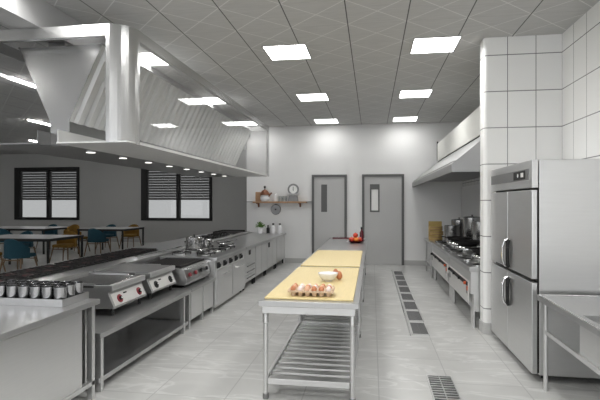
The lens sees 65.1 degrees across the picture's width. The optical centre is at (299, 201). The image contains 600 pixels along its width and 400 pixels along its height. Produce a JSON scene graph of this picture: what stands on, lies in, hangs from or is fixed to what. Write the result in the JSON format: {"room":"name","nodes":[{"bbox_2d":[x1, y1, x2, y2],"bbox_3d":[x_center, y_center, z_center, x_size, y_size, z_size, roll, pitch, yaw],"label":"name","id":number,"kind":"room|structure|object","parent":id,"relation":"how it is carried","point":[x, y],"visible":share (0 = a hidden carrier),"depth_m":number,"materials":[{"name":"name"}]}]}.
{"room":"commercial kitchen","nodes":[
{"label":"commercial kitchen","id":0,"kind":"room"},
{"bbox_2d":[0,150,246,241],"bbox_3d":[-7.394,-0.190,18.432,13.800,3.480,0.200,0,0,9],"label":"wall","id":1,"kind":"structure","parent":0,"point":[109,194],"depth_m":18.28,"materials":[{"name":"grey paint"}]},
{"bbox_2d":[14,167,78,219],"bbox_3d":[-10.088,-0.335,18.779,2.830,2.090,0.170,0,0,9],"label":"window","id":2,"kind":"structure","parent":1,"relation":"in","point":[40,193],"depth_m":18.77,"materials":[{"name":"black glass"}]},
{"bbox_2d":[21,171,75,199],"bbox_3d":[-10.021,-0.671,18.756,2.470,1.187,0.024,0,0,9],"label":"blind","id":3,"kind":"object","parent":2,"relation":"attached to","point":[35,185],"depth_m":18.74,"materials":[{"name":"grey plastic"}]},
{"bbox_2d":[141,169,211,220],"bbox_3d":[-4.705,-0.335,17.955,2.840,2.090,0.170,0,0,9],"label":"window","id":4,"kind":"structure","parent":1,"relation":"in","point":[165,196],"depth_m":17.96,"materials":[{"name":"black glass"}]},
{"bbox_2d":[148,170,208,199],"bbox_3d":[-4.638,-0.671,17.931,2.480,1.187,0.024,0,0,9],"label":"blind","id":5,"kind":"object","parent":4,"relation":"attached to","point":[161,185],"depth_m":17.95,"materials":[{"name":"grey plastic"}]},
{"bbox_2d":[0,0,250,137],"bbox_3d":[-2.522,-1.790,4.838,0.250,0.280,14.800,0,0,9],"label":"wall","id":6,"kind":"structure","parent":0,"point":[18,14],"depth_m":4.53,"materials":[{"name":"grey paint"}]},
{"bbox_2d":[0,23,268,176],"bbox_3d":[-1.899,-1.099,7.347,1.580,1.098,5.950,0,0,9],"label":"exhaust hood","id":7,"kind":"object","parent":6,"relation":"attached to","point":[100,98],"visible":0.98,"depth_m":4.83,"materials":[{"name":"metal"}]},
{"bbox_2d":[0,130,224,176],"bbox_3d":[-2.354,-0.615,7.417,0.640,0.130,5.920,0,0,9],"label":"drip tray","id":8,"kind":"object","parent":7,"relation":"on","point":[45,147],"depth_m":5.56,"materials":[{"name":"metal"}]},
{"bbox_2d":[56,130,267,176],"bbox_3d":[-1.484,-0.615,7.284,0.720,0.130,5.920,0,0,9],"label":"drip tray","id":9,"kind":"object","parent":7,"relation":"on","point":[126,143],"depth_m":5.12,"materials":[{"name":"metal"}]},
{"bbox_2d":[0,0,599,153],"bbox_3d":[-6.156,-1.980,8.025,19.400,0.100,20.400,0,0,9],"label":"ceiling","id":10,"kind":"structure","parent":0,"point":[359,50],"depth_m":5.91,"materials":[{"name":"tile"}]},
{"bbox_2d":[5,75,35,87],"bbox_3d":[-4.392,-1.913,7.653,0.100,0.035,0.980,0,0,9],"label":"recessed light","id":11,"kind":"object","parent":10,"relation":"in","point":[8,76],"visible":0.64,"depth_m":7.41,"materials":[{"name":"white plastic"}]},
{"bbox_2d":[140,52,167,65],"bbox_3d":[-1.963,-1.927,6.340,0.550,0.006,0.586,0,0,9],"label":"recessed light","id":12,"kind":"object","parent":10,"relation":"in","point":[148,58],"visible":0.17,"depth_m":6.35,"materials":[{"name":"white plastic"}]},
{"bbox_2d":[202,97,225,103],"bbox_3d":[-1.564,-1.927,8.940,0.550,0.006,0.586,0,0,9],"label":"recessed light","id":13,"kind":"object","parent":10,"relation":"in","point":[214,100],"visible":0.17,"depth_m":8.92,"materials":[{"name":"white plastic"}]},
{"bbox_2d":[262,44,311,60],"bbox_3d":[-0.159,-1.927,6.064,0.550,0.006,0.586,0,0,9],"label":"recessed light","id":14,"kind":"object","parent":10,"relation":"in","point":[293,51],"visible":1,"depth_m":6.06,"materials":[{"name":"white plastic"}]},
{"bbox_2d":[296,93,328,100],"bbox_3d":[0.240,-1.927,8.664,0.550,0.006,0.586,0,0,9],"label":"recessed light","id":15,"kind":"object","parent":10,"relation":"in","point":[318,96],"visible":1,"depth_m":8.66,"materials":[{"name":"white plastic"}]},
{"bbox_2d":[314,119,338,123],"bbox_3d":[0.632,-1.927,11.224,0.550,0.006,0.586,0,0,9],"label":"recessed light","id":16,"kind":"object","parent":10,"relation":"in","point":[318,121],"visible":1,"depth_m":11.24,"materials":[{"name":"white plastic"}]},
{"bbox_2d":[392,117,417,121],"bbox_3d":[2.446,-1.927,10.946,0.550,0.006,0.586,0,0,9],"label":"recessed light","id":17,"kind":"object","parent":10,"relation":"in","point":[395,119],"visible":1,"depth_m":10.97,"materials":[{"name":"white plastic"}]},
{"bbox_2d":[399,89,432,97],"bbox_3d":[2.054,-1.927,8.386,0.550,0.006,0.586,0,0,9],"label":"recessed light","id":18,"kind":"object","parent":10,"relation":"in","point":[403,93],"visible":1,"depth_m":8.34,"materials":[{"name":"white plastic"}]},
{"bbox_2d":[410,36,461,53],"bbox_3d":[1.655,-1.927,5.786,0.550,0.006,0.586,0,0,9],"label":"recessed light","id":19,"kind":"object","parent":10,"relation":"in","point":[449,43],"visible":1,"depth_m":5.75,"materials":[{"name":"white plastic"}]},
{"bbox_2d":[0,241,599,399],"bbox_3d":[-6.156,1.600,8.025,19.400,0.100,20.400,0,0,9],"label":"floor","id":20,"kind":"structure","parent":0,"point":[220,356],"depth_m":4.75,"materials":[{"name":"tile"}]},
{"bbox_2d":[0,228,11,243],"bbox_3d":[-8.527,1.151,13.676,0.545,0.803,0.565,0,0,9],"label":"dining chair","id":21,"kind":"object","parent":20,"relation":"on","point":[2,231],"visible":0.23,"depth_m":13.42,"materials":[{"name":"teal fabric"}]},
{"bbox_2d":[0,239,37,271],"bbox_3d":[-5.837,1.151,9.774,0.545,0.803,0.565,0,0,9],"label":"dining chair","id":22,"kind":"object","parent":20,"relation":"on","point":[13,249],"visible":0.9,"depth_m":9.53,"materials":[{"name":"teal fabric"}]},
{"bbox_2d":[4,231,37,263],"bbox_3d":[-7.117,1.151,11.989,0.545,0.803,0.565,0,0,9],"label":"dining chair","id":23,"kind":"object","parent":20,"relation":"on","point":[27,243],"visible":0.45,"depth_m":12.16,"materials":[{"name":"teal fabric"}]},
{"bbox_2d":[0,226,71,253],"bbox_3d":[-8.616,1.174,14.747,2.312,0.752,1.356,0,0,9],"label":"dining table","id":24,"kind":"object","parent":20,"relation":"on","point":[8,228],"visible":0.73,"depth_m":14.19,"materials":[{"name":"grey laminate"}]},
{"bbox_2d":[0,234,83,264],"bbox_3d":[-6.322,1.174,10.905,2.012,0.752,1.256,0,0,9],"label":"dining table","id":25,"kind":"object","parent":20,"relation":"on","point":[19,237],"visible":0.81,"depth_m":10.59,"materials":[{"name":"grey laminate"}]},
{"bbox_2d":[35,224,57,248],"bbox_3d":[-8.415,1.151,15.729,0.545,0.803,0.565,0,0,9],"label":"dining chair","id":26,"kind":"object","parent":20,"relation":"on","point":[50,232],"visible":0.28,"depth_m":15.87,"materials":[{"name":"teal fabric"}]},
{"bbox_2d":[0,298,99,399],"bbox_3d":[-2.258,1.160,2.298,0.880,0.780,3.060,0,0,9],"label":"counter","id":27,"kind":"object","parent":20,"relation":"on","point":[47,353],"visible":0.84,"depth_m":3.23,"materials":[{"name":"metal"}]},
{"bbox_2d":[0,298,99,340],"bbox_3d":[-2.258,0.790,2.298,0.880,0.040,3.060,0,0,9],"label":"countertop","id":28,"kind":"structure","parent":27,"relation":"on","point":[14,320],"depth_m":3.22,"materials":[{"name":"metal"}]},
{"bbox_2d":[0,291,88,306],"bbox_3d":[-2.089,0.742,3.651,0.765,0.054,0.325,0,0,9],"label":"serving tray","id":29,"kind":"object","parent":28,"relation":"on","point":[85,295],"visible":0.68,"depth_m":3.48,"materials":[{"name":"metal"}]},
{"bbox_2d":[0,284,8,297],"bbox_3d":[-2.270,0.697,3.575,0.094,0.130,0.093,0,0,9],"label":"metal cup","id":30,"kind":"object","parent":29,"relation":"on","point":[2,286],"visible":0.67,"depth_m":3.55,"materials":[{"name":"silver metal"}]},
{"bbox_2d":[6,284,19,297],"bbox_3d":[-2.173,0.697,3.560,0.094,0.130,0.093,0,0,9],"label":"metal cup","id":31,"kind":"object","parent":29,"relation":"on","point":[11,290],"visible":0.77,"depth_m":3.52,"materials":[{"name":"silver metal"}]},
{"bbox_2d":[17,285,31,298],"bbox_3d":[-2.076,0.697,3.545,0.094,0.130,0.093,0,0,9],"label":"metal cup","id":32,"kind":"object","parent":29,"relation":"on","point":[23,290],"visible":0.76,"depth_m":3.51,"materials":[{"name":"silver metal"}]},
{"bbox_2d":[29,285,43,298],"bbox_3d":[-1.979,0.697,3.530,0.094,0.130,0.093,0,0,9],"label":"metal cup","id":33,"kind":"object","parent":29,"relation":"on","point":[35,291],"visible":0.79,"depth_m":3.49,"materials":[{"name":"silver metal"}]},
{"bbox_2d":[41,285,54,298],"bbox_3d":[-1.882,0.697,3.516,0.094,0.130,0.093,0,0,9],"label":"metal cup","id":34,"kind":"object","parent":29,"relation":"on","point":[47,291],"visible":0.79,"depth_m":3.48,"materials":[{"name":"silver metal"}]},
{"bbox_2d":[53,286,66,299],"bbox_3d":[-1.786,0.697,3.501,0.094,0.130,0.093,0,0,9],"label":"metal cup","id":35,"kind":"object","parent":29,"relation":"on","point":[60,292],"visible":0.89,"depth_m":3.47,"materials":[{"name":"silver metal"}]},
{"bbox_2d":[62,283,75,297],"bbox_3d":[-1.770,0.697,3.600,0.094,0.130,0.093,0,0,9],"label":"metal cup","id":36,"kind":"object","parent":29,"relation":"on","point":[70,287],"visible":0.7,"depth_m":3.57,"materials":[{"name":"silver metal"}]},
{"bbox_2d":[71,281,82,294],"bbox_3d":[-1.755,0.697,3.698,0.094,0.130,0.093,0,0,9],"label":"metal cup","id":37,"kind":"object","parent":29,"relation":"on","point":[79,284],"visible":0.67,"depth_m":3.67,"materials":[{"name":"silver metal"}]},
{"bbox_2d":[50,231,80,260],"bbox_3d":[-5.999,1.151,12.020,0.545,0.803,0.565,0,0,9],"label":"dining chair","id":38,"kind":"object","parent":20,"relation":"on","point":[69,243],"visible":0.77,"depth_m":12.05,"materials":[{"name":"yellow fabric"}]},
{"bbox_2d":[64,226,89,250],"bbox_3d":[-6.885,1.151,14.510,0.565,0.803,0.545,0,0,9],"label":"dining chair","id":39,"kind":"object","parent":20,"relation":"on","point":[69,228],"visible":0.41,"depth_m":14.63,"materials":[{"name":"yellow fabric"}]},
{"bbox_2d":[84,228,110,255],"bbox_3d":[-5.855,1.151,13.621,0.545,0.803,0.565,0,0,9],"label":"dining chair","id":40,"kind":"object","parent":20,"relation":"on","point":[95,236],"visible":0.89,"depth_m":13.39,"materials":[{"name":"teal fabric"}]},
{"bbox_2d":[96,224,118,248],"bbox_3d":[-6.388,1.151,15.620,0.545,0.803,0.565,0,0,9],"label":"dining chair","id":41,"kind":"object","parent":20,"relation":"on","point":[109,234],"visible":0.58,"depth_m":15.79,"materials":[{"name":"teal fabric"}]},
{"bbox_2d":[77,227,143,253],"bbox_3d":[-5.797,1.174,14.492,1.462,0.752,1.306,0,0,9],"label":"dining table","id":42,"kind":"object","parent":20,"relation":"on","point":[102,229],"visible":0.88,"depth_m":14.19,"materials":[{"name":"grey laminate"}]},
{"bbox_2d":[2,231,251,280],"bbox_3d":[-2.444,1.120,7.228,0.920,0.860,9.950,0,0,9],"label":"countertop","id":43,"kind":"structure","parent":20,"relation":"on","point":[167,247],"depth_m":6.83,"materials":[{"name":"metal"}]},
{"bbox_2d":[0,264,82,279],"bbox_3d":[-2.825,0.747,5.066,0.440,0.034,0.940,0,0,9],"label":"gas range","id":44,"kind":"object","parent":43,"relation":"on","point":[43,270],"visible":0.98,"depth_m":5.00,"materials":[{"name":"black metal"}]},
{"bbox_2d":[54,255,125,266],"bbox_3d":[-2.677,0.747,6.035,0.440,0.034,0.940,0,0,9],"label":"gas range","id":45,"kind":"object","parent":43,"relation":"on","point":[96,259],"visible":0.95,"depth_m":5.94,"materials":[{"name":"black metal"}]},
{"bbox_2d":[101,248,156,256],"bbox_3d":[-2.529,0.747,7.004,0.440,0.034,0.940,0,0,9],"label":"gas range","id":46,"kind":"object","parent":43,"relation":"on","point":[130,252],"visible":0.98,"depth_m":6.93,"materials":[{"name":"black metal"}]},
{"bbox_2d":[208,234,229,237],"bbox_3d":[-1.823,0.754,10.421,0.260,0.020,0.950,0,0,9],"label":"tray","id":47,"kind":"object","parent":43,"relation":"on","point":[217,235],"depth_m":10.21,"materials":[{"name":"silver metal"}]},
{"bbox_2d":[213,230,244,233],"bbox_3d":[-1.748,0.739,11.700,0.600,0.050,0.800,0,0,9],"label":"griddle","id":48,"kind":"object","parent":43,"relation":"on","point":[227,231],"visible":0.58,"depth_m":11.82,"materials":[{"name":"metal"}]},
{"bbox_2d":[119,224,141,248],"bbox_3d":[-5.644,1.151,15.658,0.545,0.803,0.565,0,0,9],"label":"dining chair","id":49,"kind":"object","parent":20,"relation":"on","point":[131,234],"visible":0.83,"depth_m":15.78,"materials":[{"name":"yellow fabric"}]},
{"bbox_2d":[95,289,191,391],"bbox_3d":[-1.884,1.305,4.806,0.860,0.490,1.930,0,0,9],"label":"stand","id":50,"kind":"object","parent":20,"relation":"on","point":[123,337],"visible":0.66,"depth_m":4.72,"materials":[{"name":"metal"}]},
{"bbox_2d":[49,271,146,315],"bbox_3d":[-1.999,0.901,4.691,0.688,0.315,0.652,0,0,9],"label":"griddle","id":51,"kind":"object","parent":50,"relation":"on","point":[114,290],"visible":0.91,"depth_m":4.57,"materials":[{"name":"metal"}]},
{"bbox_2d":[94,262,175,298],"bbox_3d":[-1.884,0.901,5.442,0.688,0.315,0.652,0,0,9],"label":"griddle","id":52,"kind":"object","parent":50,"relation":"on","point":[158,277],"visible":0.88,"depth_m":5.34,"materials":[{"name":"metal"}]},
{"bbox_2d":[95,319,187,383],"bbox_3d":[-1.890,1.455,4.801,0.810,0.040,1.880,0,0,9],"label":"shelf","id":53,"kind":"object","parent":50,"relation":"attached to","point":[128,343],"depth_m":4.85,"materials":[{"name":"metal"}]},
{"bbox_2d":[143,277,215,328],"bbox_3d":[-1.667,1.305,6.219,0.860,0.490,0.890,0,0,9],"label":"base cabinet","id":54,"kind":"object","parent":20,"relation":"on","point":[200,299],"visible":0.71,"depth_m":5.86,"materials":[{"name":"metal"}]},
{"bbox_2d":[164,277,215,291],"bbox_3d":[-1.667,1.077,6.219,0.860,0.035,0.890,0,0,9],"label":"countertop","id":55,"kind":"structure","parent":54,"relation":"on","point":[195,285],"depth_m":6.04,"materials":[{"name":"metal"}]},
{"bbox_2d":[145,258,210,286],"bbox_3d":[-1.663,0.925,6.244,0.722,0.268,0.840,0,0,9],"label":"charbroiler","id":56,"kind":"object","parent":55,"relation":"on","point":[187,271],"visible":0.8,"depth_m":6.07,"materials":[{"name":"metal"}]},
{"bbox_2d":[160,245,245,310],"bbox_3d":[-1.465,1.145,7.458,0.886,0.809,1.560,0,0,9],"label":"range","id":57,"kind":"object","parent":20,"relation":"on","point":[227,264],"visible":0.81,"depth_m":7.11,"materials":[{"name":"metal"}]},
{"bbox_2d":[186,235,202,248],"bbox_3d":[-1.685,0.629,7.492,0.281,0.222,0.271,0,0,-38],"label":"stock pot","id":58,"kind":"object","parent":57,"relation":"on","point":[193,242],"visible":0.98,"depth_m":7.38,"materials":[{"name":"metal"}]},
{"bbox_2d":[160,246,245,260],"bbox_3d":[-1.477,0.806,7.460,0.860,0.048,1.560,0,0,9],"label":"cooktop","id":59,"kind":"object","parent":57,"relation":"in","point":[225,252],"depth_m":7.06,"materials":[{"name":"metal"}]},
{"bbox_2d":[197,246,214,252],"bbox_3d":[-1.430,0.706,7.027,0.268,0.069,0.465,0,0,-27],"label":"frying pan","id":60,"kind":"object","parent":57,"relation":"on","point":[204,250],"visible":1,"depth_m":6.87,"materials":[{"name":"metal"}]},
{"bbox_2d":[203,237,211,245],"bbox_3d":[-1.609,0.664,7.986,0.264,0.152,0.229,0,0,-43],"label":"pot","id":61,"kind":"object","parent":57,"relation":"on","point":[206,241],"visible":0.72,"depth_m":7.90,"materials":[{"name":"metal"}]},
{"bbox_2d":[243,246,254,289],"bbox_3d":[-1.293,1.188,8.635,0.828,0.725,0.760,0,0,9],"label":"base cabinet","id":62,"kind":"object","parent":20,"relation":"on","point":[250,252],"visible":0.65,"depth_m":8.54,"materials":[{"name":"metal"}]},
{"bbox_2d":[212,232,285,248],"bbox_3d":[-1.065,0.802,10.153,0.860,0.041,3.830,0,0,9],"label":"countertop","id":63,"kind":"structure","parent":62,"relation":"on","point":[249,240],"depth_m":9.80,"materials":[{"name":"metal"}]},
{"bbox_2d":[256,222,265,232],"bbox_3d":[-0.992,0.630,11.754,0.249,0.301,0.229,0,0,-19],"label":"potted plant","id":64,"kind":"object","parent":63,"relation":"on","point":[260,230],"visible":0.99,"depth_m":11.70,"materials":[{"name":"green plant"}]},
{"bbox_2d":[254,242,266,282],"bbox_3d":[-1.169,1.188,9.507,0.810,0.725,0.960,0,0,9],"label":"base cabinet","id":65,"kind":"object","parent":20,"relation":"on","point":[261,249],"visible":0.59,"depth_m":9.34,"materials":[{"name":"metal"}]},
{"bbox_2d":[265,238,276,274],"bbox_3d":[-1.013,1.188,10.494,0.820,0.725,1.000,0,0,9],"label":"base cabinet","id":66,"kind":"object","parent":20,"relation":"on","point":[272,244],"visible":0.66,"depth_m":10.36,"materials":[{"name":"metal"}]},
{"bbox_2d":[275,235,284,267],"bbox_3d":[-0.862,1.188,11.513,0.810,0.725,1.020,0,0,9],"label":"base cabinet","id":67,"kind":"object","parent":20,"relation":"on","point":[280,240],"visible":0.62,"depth_m":11.38,"materials":[{"name":"metal"}]},
{"bbox_2d":[258,267,362,399],"bbox_3d":[0.202,1.160,4.547,0.782,0.780,1.890,0,0,9],"label":"prep table","id":68,"kind":"object","parent":20,"relation":"on","point":[281,306],"visible":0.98,"depth_m":3.88,"materials":[{"name":"metal"}]},
{"bbox_2d":[265,267,358,300],"bbox_3d":[0.199,0.762,4.562,0.702,0.013,1.780,0,0,9],"label":"wooden board","id":69,"kind":"object","parent":68,"relation":"on","point":[345,287],"visible":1,"depth_m":4.36,"materials":[{"name":"beige wood"}]},
{"bbox_2d":[288,284,334,296],"bbox_3d":[0.096,0.723,3.830,0.368,0.064,0.197,0,0,9],"label":"egg carton","id":70,"kind":"object","parent":69,"relation":"on","point":[293,292],"visible":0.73,"depth_m":3.75,"materials":[{"name":"beige cardboard"}]},
{"bbox_2d":[318,271,337,281],"bbox_3d":[0.268,0.716,4.491,0.192,0.078,0.192,0,0,9],"label":"mixing bowl","id":71,"kind":"object","parent":69,"relation":"on","point":[327,276],"visible":1,"depth_m":4.44,"materials":[{"name":"white ceramic"}]},
{"bbox_2d":[349,316,355,326],"bbox_3d":[0.403,0.915,3.611,0.050,0.070,0.050,0,0,9],"label":"socket","id":72,"kind":"object","parent":68,"relation":"attached to","point":[352,319],"depth_m":3.59,"materials":[{"name":"silver metal"}]},
{"bbox_2d":[298,251,365,328],"bbox_3d":[0.493,1.160,6.445,0.782,0.780,1.910,0,0,9],"label":"prep table","id":73,"kind":"object","parent":20,"relation":"on","point":[305,317],"visible":0.2,"depth_m":5.72,"materials":[{"name":"metal"}]},
{"bbox_2d":[301,250,362,266],"bbox_3d":[0.490,0.762,6.460,0.702,0.013,1.800,0,0,9],"label":"wooden board","id":74,"kind":"object","parent":73,"relation":"on","point":[320,258],"visible":1,"depth_m":6.18,"materials":[{"name":"beige wood"}]},
{"bbox_2d":[316,238,366,280],"bbox_3d":[0.845,1.160,8.743,0.782,0.780,2.700,0,0,9],"label":"prep table","id":75,"kind":"object","parent":20,"relation":"on","point":[331,244],"visible":0.13,"depth_m":8.32,"materials":[{"name":"metal"}]},
{"bbox_2d":[391,270,410,335],"bbox_3d":[1.679,1.548,8.038,0.015,0.004,5.300,0,0,9],"label":"edging","id":76,"kind":"object","parent":20,"relation":"on","point":[391,270],"visible":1,"depth_m":6.82,"materials":[{"name":"silver metal"}]},
{"bbox_2d":[398,286,410,292],"bbox_3d":[1.843,1.546,8.297,0.200,0.008,0.560,0,0,9],"label":"floor grate","id":77,"kind":"object","parent":20,"relation":"on","point":[402,289],"visible":1,"depth_m":8.29,"materials":[{"name":"metal"}]},
{"bbox_2d":[400,293,414,300],"bbox_3d":[1.745,1.546,7.659,0.200,0.008,0.560,0,0,9],"label":"floor grate","id":78,"kind":"object","parent":20,"relation":"on","point":[404,296],"visible":1,"depth_m":7.60,"materials":[{"name":"metal"}]},
{"bbox_2d":[402,301,418,309],"bbox_3d":[1.647,1.546,7.021,0.200,0.008,0.560,0,0,9],"label":"floor grate","id":79,"kind":"object","parent":20,"relation":"on","point":[408,305],"visible":1,"depth_m":7.00,"materials":[{"name":"metal"}]},
{"bbox_2d":[405,311,423,321],"bbox_3d":[1.550,1.546,6.384,0.200,0.008,0.560,0,0,9],"label":"floor grate","id":80,"kind":"object","parent":20,"relation":"on","point":[411,315],"visible":1,"depth_m":6.34,"materials":[{"name":"metal"}]},
{"bbox_2d":[409,322,429,334],"bbox_3d":[1.452,1.546,5.746,0.200,0.008,0.560,0,0,9],"label":"floor grate","id":81,"kind":"object","parent":20,"relation":"on","point":[417,328],"visible":1,"depth_m":5.73,"materials":[{"name":"metal"}]},
{"bbox_2d":[425,238,443,277],"bbox_3d":[3.176,1.180,9.999,0.910,0.740,1.070,0,0,9],"label":"side table","id":82,"kind":"object","parent":20,"relation":"on","point":[429,261],"visible":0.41,"depth_m":9.89,"materials":[{"name":"metal"}]},
{"bbox_2d":[428,221,441,238],"bbox_3d":[2.945,0.614,10.242,0.280,0.388,0.020,0,0,9],"label":"wooden tray","id":83,"kind":"object","parent":82,"relation":"on","point":[430,223],"visible":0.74,"depth_m":10.24,"materials":[{"name":"yellow wood"}]},
{"bbox_2d":[444,225,459,240],"bbox_3d":[3.133,0.646,9.687,0.312,0.324,0.312,0,0,-38],"label":"stock pot","id":84,"kind":"object","parent":82,"relation":"on","point":[449,230],"visible":0.73,"depth_m":9.57,"materials":[{"name":"metal"}]},
{"bbox_2d":[451,218,462,235],"bbox_3d":[3.436,0.572,10.147,0.352,0.472,0.352,0,0,-41],"label":"stock pot","id":85,"kind":"object","parent":82,"relation":"on","point":[459,221],"visible":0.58,"depth_m":9.98,"materials":[{"name":"metal"}]},
{"bbox_2d":[426,375,461,399],"bbox_3d":[1.164,1.546,3.737,0.220,0.008,0.900,0,0,9],"label":"floor grate","id":86,"kind":"object","parent":20,"relation":"on","point":[442,387],"visible":1,"depth_m":3.90,"materials":[{"name":"metal"}]},
{"bbox_2d":[431,241,479,299],"bbox_3d":[2.930,1.149,8.398,0.950,0.801,2.110,0,0,9],"label":"range","id":87,"kind":"object","parent":20,"relation":"on","point":[440,259],"visible":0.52,"depth_m":8.10,"materials":[{"name":"metal"}]},
{"bbox_2d":[431,242,473,255],"bbox_3d":[2.945,0.830,8.396,0.920,0.060,2.110,0,0,9],"label":"cooktop","id":88,"kind":"object","parent":87,"relation":"in","point":[443,250],"depth_m":8.18,"materials":[{"name":"metal"}]},
{"bbox_2d":[442,236,470,241],"bbox_3d":[2.990,0.700,8.853,0.471,0.120,0.459,0,0,44],"label":"wok","id":89,"kind":"object","parent":87,"relation":"on","point":[447,237],"visible":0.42,"depth_m":8.86,"materials":[{"name":"metal"}]},
{"bbox_2d":[448,239,479,246],"bbox_3d":[2.869,0.700,8.062,0.471,0.120,0.459,0,0,44],"label":"wok","id":90,"kind":"object","parent":87,"relation":"on","point":[463,242],"visible":0.96,"depth_m":7.94,"materials":[{"name":"metal"}]},
{"bbox_2d":[463,215,479,236],"bbox_3d":[3.339,0.523,9.120,0.352,0.552,0.352,0,0,-41],"label":"stock pot","id":91,"kind":"object","parent":87,"relation":"on","point":[467,220],"visible":0.55,"depth_m":9.01,"materials":[{"name":"metal"}]},
{"bbox_2d":[471,221,479,245],"bbox_3d":[3.252,0.577,8.485,0.312,0.444,0.312,0,0,-38],"label":"stock pot","id":92,"kind":"object","parent":87,"relation":"on","point":[475,225],"visible":0.3,"depth_m":8.39,"materials":[{"name":"metal"}]},
{"bbox_2d":[448,253,479,327],"bbox_3d":[2.642,1.149,6.515,0.950,0.801,1.640,0,0,9],"label":"range","id":93,"kind":"object","parent":20,"relation":"on","point":[464,273],"visible":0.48,"depth_m":6.11,"materials":[{"name":"metal"}]},
{"bbox_2d":[448,253,479,271],"bbox_3d":[2.657,0.830,6.513,0.920,0.060,1.640,0,0,9],"label":"cooktop","id":94,"kind":"object","parent":93,"relation":"in","point":[470,263],"depth_m":6.37,"materials":[{"name":"metal"}]},
{"bbox_2d":[465,247,479,254],"bbox_3d":[2.654,0.700,6.658,0.471,0.120,0.459,0,0,44],"label":"wok","id":95,"kind":"object","parent":93,"relation":"on","point":[474,249],"visible":0.37,"depth_m":6.65,"materials":[{"name":"metal"}]},
{"bbox_2d":[491,159,599,378],"bbox_3d":[2.450,0.593,4.693,0.838,1.915,1.420,0,0,9],"label":"refrigerator","id":96,"kind":"object","parent":20,"relation":"on","point":[545,213],"visible":0.98,"depth_m":4.03,"materials":[{"name":"metal"}]},
{"bbox_2d":[537,294,599,391],"bbox_3d":[2.154,1.116,2.503,0.760,0.868,2.800,0,0,9],"label":"table","id":97,"kind":"object","parent":20,"relation":"on","point":[584,310],"visible":1,"depth_m":3.42,"materials":[{"name":"metal"}]},
{"bbox_2d":[537,295,599,336],"bbox_3d":[2.154,0.802,2.503,0.760,0.040,2.800,0,0,9],"label":"countertop","id":98,"kind":"structure","parent":97,"relation":"on","point":[587,308],"depth_m":3.48,"materials":[{"name":"metal"}]},
{"bbox_2d":[580,322,599,367],"bbox_3d":[2.166,0.936,2.728,0.609,0.227,0.974,0,0,9],"label":"basin","id":99,"kind":"object","parent":97,"relation":"in","point":[589,342],"depth_m":3.11,"materials":[{"name":"metal"}]},
{"bbox_2d":[247,122,461,264],"bbox_3d":[1.403,-0.190,11.804,5.600,3.480,0.160,0,0,9],"label":"wall","id":100,"kind":"structure","parent":0,"point":[296,153],"depth_m":11.75,"materials":[{"name":"white paint"}]},
{"bbox_2d":[271,204,280,214],"bbox_3d":[-0.620,0.184,11.999,0.268,0.280,0.063,0,0,9],"label":"clock","id":101,"kind":"object","parent":100,"relation":"attached to","point":[275,209],"visible":1,"depth_m":12.00,"materials":[{"name":"metal"}]},
{"bbox_2d":[246,201,311,206],"bbox_3d":[-0.536,0.058,11.887,1.660,0.145,0.258,0,0,9],"label":"wall shelf","id":102,"kind":"object","parent":100,"relation":"attached to","point":[256,202],"visible":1,"depth_m":11.77,"materials":[{"name":"brown wood"}]},
{"bbox_2d":[260,186,271,200],"bbox_3d":[-0.869,-0.216,11.899,0.291,0.400,0.248,0,0,-20],"label":"teapot","id":103,"kind":"object","parent":102,"relation":"on","point":[265,194],"visible":0.99,"depth_m":11.81,"materials":[{"name":"white ceramic"}]},
{"bbox_2d":[287,184,298,200],"bbox_3d":[-0.172,-0.238,11.822,0.320,0.444,0.317,0,0,9],"label":"kitchen scale","id":104,"kind":"object","parent":102,"relation":"on","point":[293,189],"visible":0.97,"depth_m":11.82,"materials":[{"name":"metal"}]},
{"bbox_2d":[312,175,346,253],"bbox_3d":[0.735,0.432,11.800,0.880,2.235,0.050,0,0,9],"label":"door","id":105,"kind":"structure","parent":100,"relation":"in","point":[329,192],"depth_m":11.80,"materials":[{"name":"grey metal"}]},
{"bbox_2d":[285,258,429,265],"bbox_3d":[1.736,1.490,11.664,4.300,0.120,0.015,0,0,9],"label":"baseboard","id":106,"kind":"structure","parent":100,"relation":"attached to","point":[287,260],"depth_m":11.52,"materials":[{"name":"grey"}]},
{"bbox_2d":[362,174,403,264],"bbox_3d":[2.046,0.432,11.599,1.023,2.235,0.050,0,0,9],"label":"door","id":107,"kind":"structure","parent":100,"relation":"in","point":[382,194],"depth_m":11.59,"materials":[{"name":"grey metal"}]},
{"bbox_2d":[480,34,561,322],"bbox_3d":[2.600,-0.190,5.555,0.857,3.480,0.190,0,0,9],"label":"wall pillar","id":108,"kind":"structure","parent":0,"point":[521,76],"depth_m":5.48,"materials":[{"name":"tile"}]},
{"bbox_2d":[479,319,494,334],"bbox_3d":[2.590,1.485,5.544,0.872,0.130,0.215,0,0,9],"label":"trim","id":109,"kind":"structure","parent":108,"relation":"attached to","point":[485,328],"depth_m":5.51,"materials":[{"name":"grey"}]},
{"bbox_2d":[462,1,599,186],"bbox_3d":[2.873,-0.190,4.011,0.150,3.480,14.800,0,0,9],"label":"wall","id":110,"kind":"structure","parent":0,"point":[581,40],"depth_m":4.92,"materials":[{"name":"tile"}]},
{"bbox_2d":[412,106,479,186],"bbox_3d":[2.888,-0.910,8.546,1.182,1.080,5.790,0,0,9],"label":"exhaust hood","id":111,"kind":"object","parent":110,"relation":"attached to","point":[458,153],"visible":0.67,"depth_m":7.73,"materials":[{"name":"silver metal"}]},
{"bbox_2d":[461,184,479,218],"bbox_3d":[3.462,0.215,8.463,0.028,1.150,5.780,0,0,9],"label":"backsplash","id":112,"kind":"structure","parent":110,"relation":"attached to","point":[470,195],"depth_m":10.27,"materials":[{"name":"metal"}]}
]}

